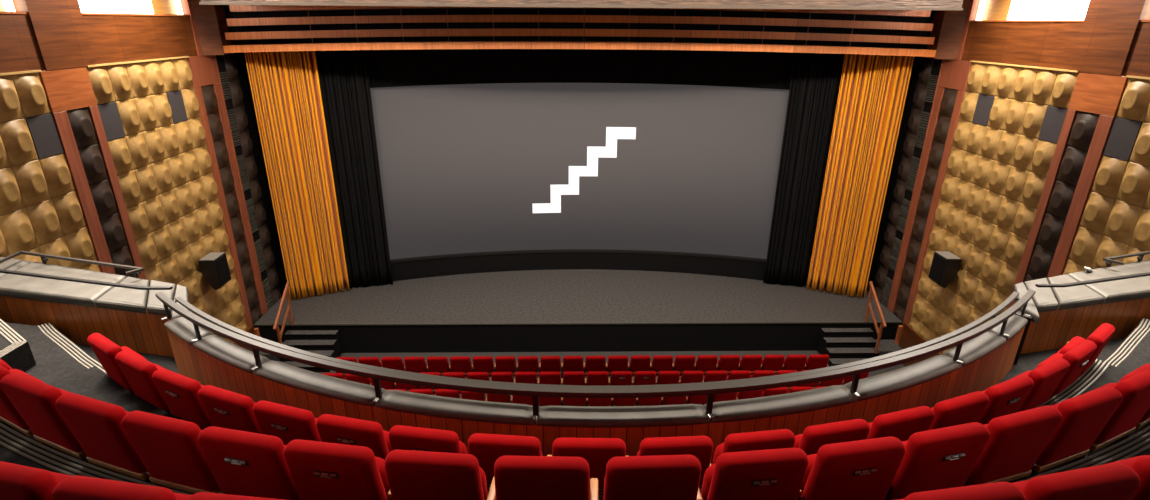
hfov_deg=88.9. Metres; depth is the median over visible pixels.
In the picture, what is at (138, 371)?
chair
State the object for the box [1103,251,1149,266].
wall rail
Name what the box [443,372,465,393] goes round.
chair
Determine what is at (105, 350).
chair
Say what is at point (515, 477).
chair
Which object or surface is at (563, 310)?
stage
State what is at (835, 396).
cushion
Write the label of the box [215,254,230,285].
grille
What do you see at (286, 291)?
stair handrail
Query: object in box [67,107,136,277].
strip
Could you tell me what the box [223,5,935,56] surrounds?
fascia
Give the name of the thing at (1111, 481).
chair
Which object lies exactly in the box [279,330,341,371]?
steps
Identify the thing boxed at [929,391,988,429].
chair
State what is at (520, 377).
chair
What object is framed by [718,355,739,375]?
chair
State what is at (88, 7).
ceiling light
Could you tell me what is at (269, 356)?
platform
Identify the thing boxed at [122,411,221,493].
chair
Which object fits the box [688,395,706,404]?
chair
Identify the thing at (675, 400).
chair
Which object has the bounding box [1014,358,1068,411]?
chair
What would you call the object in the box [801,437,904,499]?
chair
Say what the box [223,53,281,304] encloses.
strip
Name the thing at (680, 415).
cushion
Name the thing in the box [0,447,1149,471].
floor
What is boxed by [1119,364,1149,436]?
chair
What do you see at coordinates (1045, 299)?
cushion
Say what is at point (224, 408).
chair
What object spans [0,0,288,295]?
wall
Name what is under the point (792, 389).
chair
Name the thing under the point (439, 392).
chair
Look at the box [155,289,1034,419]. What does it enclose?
guard rail
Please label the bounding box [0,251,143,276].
wall rail
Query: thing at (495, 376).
chair
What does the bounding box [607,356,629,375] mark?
chair
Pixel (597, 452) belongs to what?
chair
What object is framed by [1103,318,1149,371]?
step
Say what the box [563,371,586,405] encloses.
chair
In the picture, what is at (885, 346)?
platform
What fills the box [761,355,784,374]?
chair
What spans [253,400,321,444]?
chair
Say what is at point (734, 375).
chair
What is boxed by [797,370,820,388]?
chair
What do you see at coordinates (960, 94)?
batten
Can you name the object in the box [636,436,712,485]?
chair
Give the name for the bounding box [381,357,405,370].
chair
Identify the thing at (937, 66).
strip
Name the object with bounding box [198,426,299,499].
chair
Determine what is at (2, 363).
chair
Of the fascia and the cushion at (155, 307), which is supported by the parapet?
the cushion at (155, 307)
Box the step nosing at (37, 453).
[0,423,1149,494]
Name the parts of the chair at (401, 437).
seat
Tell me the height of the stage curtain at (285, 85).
6.968 m
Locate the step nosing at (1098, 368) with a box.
[487,359,1110,499]
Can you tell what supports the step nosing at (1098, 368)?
on the floor at (92, 382)
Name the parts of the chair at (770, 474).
seat, number plate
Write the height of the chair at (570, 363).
0.951 m
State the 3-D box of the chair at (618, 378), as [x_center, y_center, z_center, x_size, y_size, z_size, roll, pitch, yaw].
[1.044,3.077,13.121,0.547,0.951,0.308,0,21,-1]
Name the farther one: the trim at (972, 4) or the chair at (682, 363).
the chair at (682, 363)
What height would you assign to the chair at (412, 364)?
0.951 m
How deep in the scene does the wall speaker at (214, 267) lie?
12.98 m
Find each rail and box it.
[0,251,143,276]
[0,269,172,289]
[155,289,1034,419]
[1035,272,1149,286]
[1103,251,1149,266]
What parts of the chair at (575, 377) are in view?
backrest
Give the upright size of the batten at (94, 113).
6.290 m
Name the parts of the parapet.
panel, curved panel, corner panel, panel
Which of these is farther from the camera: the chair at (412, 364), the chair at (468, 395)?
the chair at (412, 364)
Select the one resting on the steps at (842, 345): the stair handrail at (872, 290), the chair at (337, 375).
the stair handrail at (872, 290)
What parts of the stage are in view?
edge trim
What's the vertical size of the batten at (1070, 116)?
6.290 m
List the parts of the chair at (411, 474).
seat, armrest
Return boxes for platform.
[259,342,283,361]
[875,340,901,355]
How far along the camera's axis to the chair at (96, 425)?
3.19 m
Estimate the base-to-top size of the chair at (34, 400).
0.951 m
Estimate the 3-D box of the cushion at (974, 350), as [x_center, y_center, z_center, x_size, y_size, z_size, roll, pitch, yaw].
[3.787,0.922,5.547,0.836,0.064,0.218,-13,25,-30]
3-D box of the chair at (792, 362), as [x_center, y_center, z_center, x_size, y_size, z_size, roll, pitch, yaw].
[5.225,2.869,14.007,0.547,0.951,0.300,0,21,-1]
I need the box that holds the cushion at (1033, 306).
[1012,282,1039,323]
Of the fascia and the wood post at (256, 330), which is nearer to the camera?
the fascia
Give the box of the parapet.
[0,257,1149,464]
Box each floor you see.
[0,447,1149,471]
[47,365,1130,493]
[76,338,1125,383]
[316,351,904,382]
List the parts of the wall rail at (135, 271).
post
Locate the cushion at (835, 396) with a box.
[704,385,857,422]
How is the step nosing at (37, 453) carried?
on the floor at (5, 455)
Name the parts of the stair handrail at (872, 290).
post, rail, rail, post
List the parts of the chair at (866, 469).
seat, number plate, frame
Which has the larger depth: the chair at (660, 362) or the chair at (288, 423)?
the chair at (660, 362)
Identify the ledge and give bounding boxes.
[1067,260,1149,303]
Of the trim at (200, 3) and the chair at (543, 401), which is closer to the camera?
the trim at (200, 3)
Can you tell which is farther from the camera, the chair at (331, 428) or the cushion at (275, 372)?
the cushion at (275, 372)
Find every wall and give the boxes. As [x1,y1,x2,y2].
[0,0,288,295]
[191,0,232,54]
[233,325,254,351]
[315,52,844,255]
[866,56,1054,291]
[899,323,941,366]
[925,0,969,59]
[961,0,1149,76]
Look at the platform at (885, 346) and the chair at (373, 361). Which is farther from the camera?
the platform at (885, 346)
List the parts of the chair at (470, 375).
backrest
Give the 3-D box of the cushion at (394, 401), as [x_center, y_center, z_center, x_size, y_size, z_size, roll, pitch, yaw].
[-0.939,1.241,4.641,1.295,0.064,0.234,4,22,9]
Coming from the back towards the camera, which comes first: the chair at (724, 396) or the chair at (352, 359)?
the chair at (352, 359)
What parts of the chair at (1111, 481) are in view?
seat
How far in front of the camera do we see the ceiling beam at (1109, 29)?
9.72 m
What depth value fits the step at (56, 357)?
5.94 m
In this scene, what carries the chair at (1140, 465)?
on the floor at (5, 455)
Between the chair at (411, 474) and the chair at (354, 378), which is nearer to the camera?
the chair at (411, 474)
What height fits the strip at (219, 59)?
7.420 m
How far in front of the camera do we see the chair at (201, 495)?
1.98 m
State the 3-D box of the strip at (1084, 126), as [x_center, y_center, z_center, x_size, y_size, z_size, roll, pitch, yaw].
[8.830,0.557,11.273,0.133,6.286,0.487,0,21,-1]
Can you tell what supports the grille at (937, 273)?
attached to the wall speaker at (945, 266)
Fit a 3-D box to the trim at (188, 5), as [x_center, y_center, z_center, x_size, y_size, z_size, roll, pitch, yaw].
[-8.369,-5.620,12.572,0.080,2.768,0.130,0,21,-1]
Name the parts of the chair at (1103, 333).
seat, backrest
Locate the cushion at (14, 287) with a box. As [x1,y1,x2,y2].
[0,262,126,306]
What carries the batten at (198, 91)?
attached to the wall at (112, 38)
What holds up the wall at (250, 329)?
on the floor at (651, 354)
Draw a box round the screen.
[370,83,788,280]
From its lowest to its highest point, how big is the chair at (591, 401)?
0.951 m
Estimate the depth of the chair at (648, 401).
12.23 m
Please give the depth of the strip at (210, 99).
14.23 m
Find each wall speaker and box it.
[198,252,230,289]
[928,251,961,287]
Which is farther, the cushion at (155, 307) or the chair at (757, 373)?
the chair at (757, 373)
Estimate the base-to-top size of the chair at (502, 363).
0.951 m
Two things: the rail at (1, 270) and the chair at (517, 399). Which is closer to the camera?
the rail at (1, 270)
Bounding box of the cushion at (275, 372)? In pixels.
[253,360,386,406]
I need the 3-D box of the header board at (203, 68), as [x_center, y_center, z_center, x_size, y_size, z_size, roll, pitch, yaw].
[-8.380,-4.043,13.219,0.058,0.636,0.990,0,21,-1]
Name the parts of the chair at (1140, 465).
seat, backrest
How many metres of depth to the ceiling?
11.57 m
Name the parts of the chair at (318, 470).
number plate, seat, armrest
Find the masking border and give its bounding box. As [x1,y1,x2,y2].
[366,49,793,89]
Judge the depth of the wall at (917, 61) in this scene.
16.09 m
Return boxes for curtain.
[244,51,349,299]
[315,50,392,288]
[763,52,842,286]
[806,54,913,297]
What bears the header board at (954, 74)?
attached to the wall at (917, 61)
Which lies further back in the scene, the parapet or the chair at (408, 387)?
the chair at (408, 387)
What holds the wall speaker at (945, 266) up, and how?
attached to the wall padding at (1007, 133)
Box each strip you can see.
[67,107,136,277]
[200,84,261,327]
[214,55,273,310]
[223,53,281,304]
[872,57,933,302]
[881,59,943,308]
[893,88,957,324]
[1024,111,1099,281]
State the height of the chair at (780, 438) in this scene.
0.951 m
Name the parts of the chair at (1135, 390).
seat, frame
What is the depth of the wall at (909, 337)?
14.82 m
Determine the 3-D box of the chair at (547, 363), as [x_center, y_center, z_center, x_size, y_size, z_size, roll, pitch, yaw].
[-0.548,2.877,13.881,0.547,0.951,0.300,0,21,-1]
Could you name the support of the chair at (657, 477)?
on the floor at (92, 382)
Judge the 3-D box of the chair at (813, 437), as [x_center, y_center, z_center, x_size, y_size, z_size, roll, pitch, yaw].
[1.746,1.563,4.159,0.547,0.951,0.300,-4,22,-12]
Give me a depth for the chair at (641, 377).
12.89 m
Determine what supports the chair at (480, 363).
on the floor at (651, 354)
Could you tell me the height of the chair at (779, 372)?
0.951 m
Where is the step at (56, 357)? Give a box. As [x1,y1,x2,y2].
[5,322,108,383]
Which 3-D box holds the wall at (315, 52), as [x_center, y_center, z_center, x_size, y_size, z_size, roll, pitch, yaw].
[0.114,-3.851,18.147,17.800,10.400,0.200,0,21,-1]
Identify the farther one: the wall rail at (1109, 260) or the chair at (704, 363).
the chair at (704, 363)
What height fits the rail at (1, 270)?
0.231 m
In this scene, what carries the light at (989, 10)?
in the wall at (1037, 44)
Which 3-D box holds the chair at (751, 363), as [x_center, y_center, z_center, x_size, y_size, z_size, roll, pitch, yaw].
[4.176,2.870,13.984,0.547,0.951,0.300,0,21,-1]
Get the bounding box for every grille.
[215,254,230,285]
[929,253,945,283]
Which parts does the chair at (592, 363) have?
backrest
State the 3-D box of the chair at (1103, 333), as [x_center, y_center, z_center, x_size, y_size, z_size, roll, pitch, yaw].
[4.566,1.107,5.380,0.547,0.951,0.300,-15,26,-34]
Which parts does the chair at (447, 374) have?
backrest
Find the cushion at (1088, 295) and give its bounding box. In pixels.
[1047,274,1103,309]
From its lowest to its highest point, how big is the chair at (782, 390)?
0.951 m
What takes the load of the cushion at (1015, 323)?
on the parapet
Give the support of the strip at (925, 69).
attached to the wall at (917, 61)
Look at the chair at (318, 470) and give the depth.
2.86 m
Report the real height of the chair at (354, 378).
0.951 m
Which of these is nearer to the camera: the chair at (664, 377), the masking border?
the chair at (664, 377)
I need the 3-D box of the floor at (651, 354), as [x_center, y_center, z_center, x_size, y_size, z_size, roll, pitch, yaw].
[0.311,5.154,9.639,17.800,0.200,22.600,0,21,-1]
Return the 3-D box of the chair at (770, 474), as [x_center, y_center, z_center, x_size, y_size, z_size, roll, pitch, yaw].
[0.916,1.386,3.083,0.528,0.951,0.308,-2,21,-6]
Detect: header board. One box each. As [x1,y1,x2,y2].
[39,67,96,112]
[187,55,218,86]
[938,59,971,90]
[1068,72,1128,116]
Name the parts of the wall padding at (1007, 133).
trim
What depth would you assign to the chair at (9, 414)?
3.60 m
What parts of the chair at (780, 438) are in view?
seat, backrest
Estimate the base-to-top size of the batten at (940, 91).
6.290 m
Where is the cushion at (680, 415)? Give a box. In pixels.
[536,404,709,427]
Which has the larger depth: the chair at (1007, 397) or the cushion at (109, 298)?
the cushion at (109, 298)
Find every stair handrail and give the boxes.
[273,283,292,343]
[865,281,886,353]
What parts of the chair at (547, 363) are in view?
backrest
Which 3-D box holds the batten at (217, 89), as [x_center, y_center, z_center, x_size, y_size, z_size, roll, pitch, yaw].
[-8.406,-0.950,14.826,0.068,6.290,0.214,0,21,-1]
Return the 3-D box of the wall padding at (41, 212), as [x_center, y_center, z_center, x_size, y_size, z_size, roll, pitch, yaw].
[-8.232,1.076,8.720,0.139,6.947,3.395,0,21,-1]
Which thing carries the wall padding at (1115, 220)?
attached to the wall at (917, 61)
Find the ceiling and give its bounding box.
[200,0,962,7]
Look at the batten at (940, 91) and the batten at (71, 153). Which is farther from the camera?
the batten at (940, 91)
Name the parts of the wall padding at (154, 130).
trim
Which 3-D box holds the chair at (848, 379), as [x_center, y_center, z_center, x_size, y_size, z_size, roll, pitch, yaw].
[6.293,3.068,13.239,0.547,0.951,0.300,0,21,-1]
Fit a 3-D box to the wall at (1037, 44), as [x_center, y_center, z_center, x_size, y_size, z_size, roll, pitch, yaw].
[9.154,-2.463,4.514,0.300,2.968,18.220,0,21,-1]
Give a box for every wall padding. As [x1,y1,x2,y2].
[0,70,100,271]
[87,56,247,342]
[909,61,1078,353]
[1063,75,1149,274]
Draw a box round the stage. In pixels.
[254,256,901,352]
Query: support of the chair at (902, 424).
on the floor at (1027, 361)
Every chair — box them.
[0,359,38,442]
[0,365,78,459]
[0,373,103,468]
[0,461,70,499]
[52,475,190,499]
[55,393,166,487]
[87,333,145,393]
[115,350,170,413]
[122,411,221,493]
[152,368,212,427]
[187,492,283,499]
[198,385,261,433]
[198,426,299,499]
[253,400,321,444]
[284,439,391,499]
[316,414,391,459]
[322,373,345,379]
[336,357,358,377]
[346,374,371,384]
[358,357,381,366]
[370,378,395,388]
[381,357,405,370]
[385,449,495,499]
[388,425,466,453]
[395,382,419,391]
[404,357,427,372]
[410,389,433,394]
[420,372,440,393]
[427,357,450,375]
[435,389,461,398]
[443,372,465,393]
[450,356,472,376]
[461,391,486,400]
[467,372,488,393]
[468,433,551,483]
[472,356,495,376]
[487,393,512,402]
[491,372,514,382]
[494,455,598,499]
[495,356,517,376]
[512,395,532,405]
[515,372,538,383]
[518,356,540,376]
[539,372,562,384]
[539,396,562,405]
[540,356,562,378]
[552,437,625,488]
[563,356,584,372]
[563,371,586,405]
[563,397,587,405]
[585,356,607,376]
[586,371,609,385]
[588,398,612,405]
[603,455,702,499]
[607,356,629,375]
[610,371,633,385]
[613,398,637,405]
[630,355,651,375]
[634,371,656,384]
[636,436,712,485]
[638,397,662,405]
[652,355,673,375]
[657,371,680,384]
[663,396,687,404]
[674,355,695,375]
[681,371,703,383]
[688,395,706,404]
[696,355,717,375]
[701,448,807,499]
[704,371,727,381]
[712,429,794,464]
[713,392,737,401]
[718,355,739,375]
[727,370,750,379]
[737,390,762,399]
[740,355,762,374]
[751,370,774,390]
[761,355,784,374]
[762,387,787,396]
[776,370,797,390]
[784,355,806,371]
[787,387,812,392]
[793,419,869,455]
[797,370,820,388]
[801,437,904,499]
[806,354,828,369]
[821,377,843,385]
[844,372,868,383]
[867,406,934,441]
[890,422,989,499]
[897,482,1025,499]
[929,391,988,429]
[967,406,1061,485]
[978,375,1033,424]
[1012,463,1140,499]
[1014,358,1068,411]
[1030,387,1122,476]
[1035,340,1096,397]
[1058,323,1114,378]
[1086,369,1149,456]
[1107,455,1149,499]
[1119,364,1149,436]
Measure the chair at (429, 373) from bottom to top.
0.951 m
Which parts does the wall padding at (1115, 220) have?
trim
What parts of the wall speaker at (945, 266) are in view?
panel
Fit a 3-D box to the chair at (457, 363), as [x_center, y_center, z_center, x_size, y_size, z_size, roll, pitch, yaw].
[-2.648,2.880,13.836,0.547,0.951,0.300,0,21,-1]
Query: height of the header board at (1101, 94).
0.636 m
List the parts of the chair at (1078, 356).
seat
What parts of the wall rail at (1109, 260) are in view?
post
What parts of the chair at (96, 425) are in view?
backrest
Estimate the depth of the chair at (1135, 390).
3.49 m
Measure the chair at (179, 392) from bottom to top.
0.951 m
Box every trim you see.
[12,0,95,69]
[184,0,202,55]
[199,2,962,9]
[956,0,976,59]
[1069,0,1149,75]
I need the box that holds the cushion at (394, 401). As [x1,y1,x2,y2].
[375,390,534,424]
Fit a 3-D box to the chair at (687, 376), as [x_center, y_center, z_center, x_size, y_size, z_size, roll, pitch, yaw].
[2.618,3.074,13.159,0.547,0.951,0.300,0,21,-1]
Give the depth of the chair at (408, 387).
12.88 m
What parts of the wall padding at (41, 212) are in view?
trim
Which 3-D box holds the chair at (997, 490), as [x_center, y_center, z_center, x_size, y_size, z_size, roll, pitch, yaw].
[1.337,1.227,2.278,0.558,0.918,0.300,-3,22,-9]
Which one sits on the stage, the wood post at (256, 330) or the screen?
the screen
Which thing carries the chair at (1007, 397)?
on the floor at (1027, 361)
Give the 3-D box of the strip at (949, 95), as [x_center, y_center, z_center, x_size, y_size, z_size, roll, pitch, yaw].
[8.750,-0.835,14.845,0.133,6.286,0.537,0,21,-1]
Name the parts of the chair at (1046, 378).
seat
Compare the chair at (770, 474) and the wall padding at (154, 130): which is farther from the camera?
the wall padding at (154, 130)
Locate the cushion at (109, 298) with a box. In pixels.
[95,276,149,313]
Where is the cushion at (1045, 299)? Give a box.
[1023,278,1057,312]
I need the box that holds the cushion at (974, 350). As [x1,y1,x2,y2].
[942,331,1006,366]
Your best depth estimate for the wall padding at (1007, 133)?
12.38 m
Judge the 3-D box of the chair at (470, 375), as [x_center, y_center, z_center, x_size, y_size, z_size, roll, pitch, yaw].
[-2.106,3.080,13.056,0.547,0.951,0.300,0,21,-1]
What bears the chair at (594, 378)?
on the floor
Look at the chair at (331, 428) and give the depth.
3.89 m
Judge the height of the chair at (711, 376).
0.951 m
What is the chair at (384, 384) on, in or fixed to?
on the floor
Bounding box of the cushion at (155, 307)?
[147,280,176,315]
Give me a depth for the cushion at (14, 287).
6.60 m
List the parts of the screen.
skirt rail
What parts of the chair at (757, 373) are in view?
backrest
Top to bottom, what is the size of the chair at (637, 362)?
0.951 m
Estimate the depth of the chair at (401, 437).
3.79 m
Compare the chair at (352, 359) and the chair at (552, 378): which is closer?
the chair at (552, 378)
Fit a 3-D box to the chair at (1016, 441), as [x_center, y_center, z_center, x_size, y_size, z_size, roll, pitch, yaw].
[2.401,1.278,3.387,0.528,0.951,0.300,-6,22,-16]
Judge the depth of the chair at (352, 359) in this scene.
13.51 m
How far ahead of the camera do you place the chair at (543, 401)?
12.18 m
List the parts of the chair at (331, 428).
number plate, seat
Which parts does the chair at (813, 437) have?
seat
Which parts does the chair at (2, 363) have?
seat, frame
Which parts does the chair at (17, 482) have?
seat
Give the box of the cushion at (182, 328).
[164,317,212,345]
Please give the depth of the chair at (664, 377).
12.90 m
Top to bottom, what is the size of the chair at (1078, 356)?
0.951 m
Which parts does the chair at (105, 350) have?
seat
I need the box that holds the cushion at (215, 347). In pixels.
[192,335,270,373]
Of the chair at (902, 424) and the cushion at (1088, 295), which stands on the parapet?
the cushion at (1088, 295)
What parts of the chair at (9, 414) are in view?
backrest, seat, frame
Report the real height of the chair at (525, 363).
0.951 m
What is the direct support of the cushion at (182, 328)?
on the parapet
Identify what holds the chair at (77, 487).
on the floor at (5, 455)
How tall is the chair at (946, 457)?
0.951 m
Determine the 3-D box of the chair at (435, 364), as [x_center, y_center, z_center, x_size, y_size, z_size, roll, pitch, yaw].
[-3.173,2.880,13.824,0.547,0.951,0.300,0,21,-1]
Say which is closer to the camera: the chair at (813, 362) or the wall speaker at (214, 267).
the wall speaker at (214, 267)
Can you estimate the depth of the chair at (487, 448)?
3.74 m
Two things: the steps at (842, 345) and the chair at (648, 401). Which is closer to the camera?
the chair at (648, 401)
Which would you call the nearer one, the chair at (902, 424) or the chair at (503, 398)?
the chair at (902, 424)
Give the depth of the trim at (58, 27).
9.37 m
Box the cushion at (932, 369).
[843,355,961,400]
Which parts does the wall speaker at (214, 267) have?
panel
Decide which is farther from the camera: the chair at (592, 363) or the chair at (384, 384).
the chair at (592, 363)
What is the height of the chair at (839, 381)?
0.951 m
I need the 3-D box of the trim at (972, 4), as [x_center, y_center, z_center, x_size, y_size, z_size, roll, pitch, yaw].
[8.827,-5.643,12.945,0.080,2.768,0.130,0,21,-1]
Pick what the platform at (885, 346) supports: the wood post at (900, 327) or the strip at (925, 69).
the wood post at (900, 327)
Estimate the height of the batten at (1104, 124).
6.290 m
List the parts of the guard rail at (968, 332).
post, post, post, post, post, post, post, post, post, post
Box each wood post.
[254,328,259,336]
[895,325,902,343]
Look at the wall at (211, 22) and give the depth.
13.17 m
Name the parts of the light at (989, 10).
sill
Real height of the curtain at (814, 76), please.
7.418 m
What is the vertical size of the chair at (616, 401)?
0.951 m
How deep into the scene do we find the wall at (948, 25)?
13.53 m
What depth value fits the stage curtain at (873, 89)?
15.68 m
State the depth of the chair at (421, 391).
11.99 m
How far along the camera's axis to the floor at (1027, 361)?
6.41 m
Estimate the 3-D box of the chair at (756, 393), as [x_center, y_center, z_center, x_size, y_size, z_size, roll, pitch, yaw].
[3.685,3.259,12.428,0.547,0.951,0.300,0,21,-1]
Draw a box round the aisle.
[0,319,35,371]
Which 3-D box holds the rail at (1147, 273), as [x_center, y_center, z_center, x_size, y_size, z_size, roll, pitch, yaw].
[6.904,0.325,6.741,4.046,0.231,0.104,-5,22,-13]
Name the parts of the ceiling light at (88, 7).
sill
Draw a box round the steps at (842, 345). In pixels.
[817,328,879,366]
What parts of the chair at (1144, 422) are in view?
seat, frame, backrest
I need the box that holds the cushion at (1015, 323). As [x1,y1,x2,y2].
[988,315,1027,340]
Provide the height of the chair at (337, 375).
0.951 m
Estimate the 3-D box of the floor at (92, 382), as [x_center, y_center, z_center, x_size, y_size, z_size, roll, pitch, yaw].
[0.486,2.832,1.431,17.000,0.550,8.549,0,21,-1]
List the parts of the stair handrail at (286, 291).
post, rail, rail, post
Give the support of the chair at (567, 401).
on the floor
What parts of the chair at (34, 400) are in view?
backrest, seat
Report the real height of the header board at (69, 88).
0.636 m
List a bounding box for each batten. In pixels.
[50,111,115,273]
[88,105,146,279]
[194,87,252,327]
[213,83,266,315]
[888,87,944,312]
[902,90,964,325]
[1006,109,1076,309]
[1047,115,1114,277]
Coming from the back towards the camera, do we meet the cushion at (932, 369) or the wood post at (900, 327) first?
the wood post at (900, 327)
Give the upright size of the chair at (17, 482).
0.918 m
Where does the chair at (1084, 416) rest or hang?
on the floor at (92, 382)

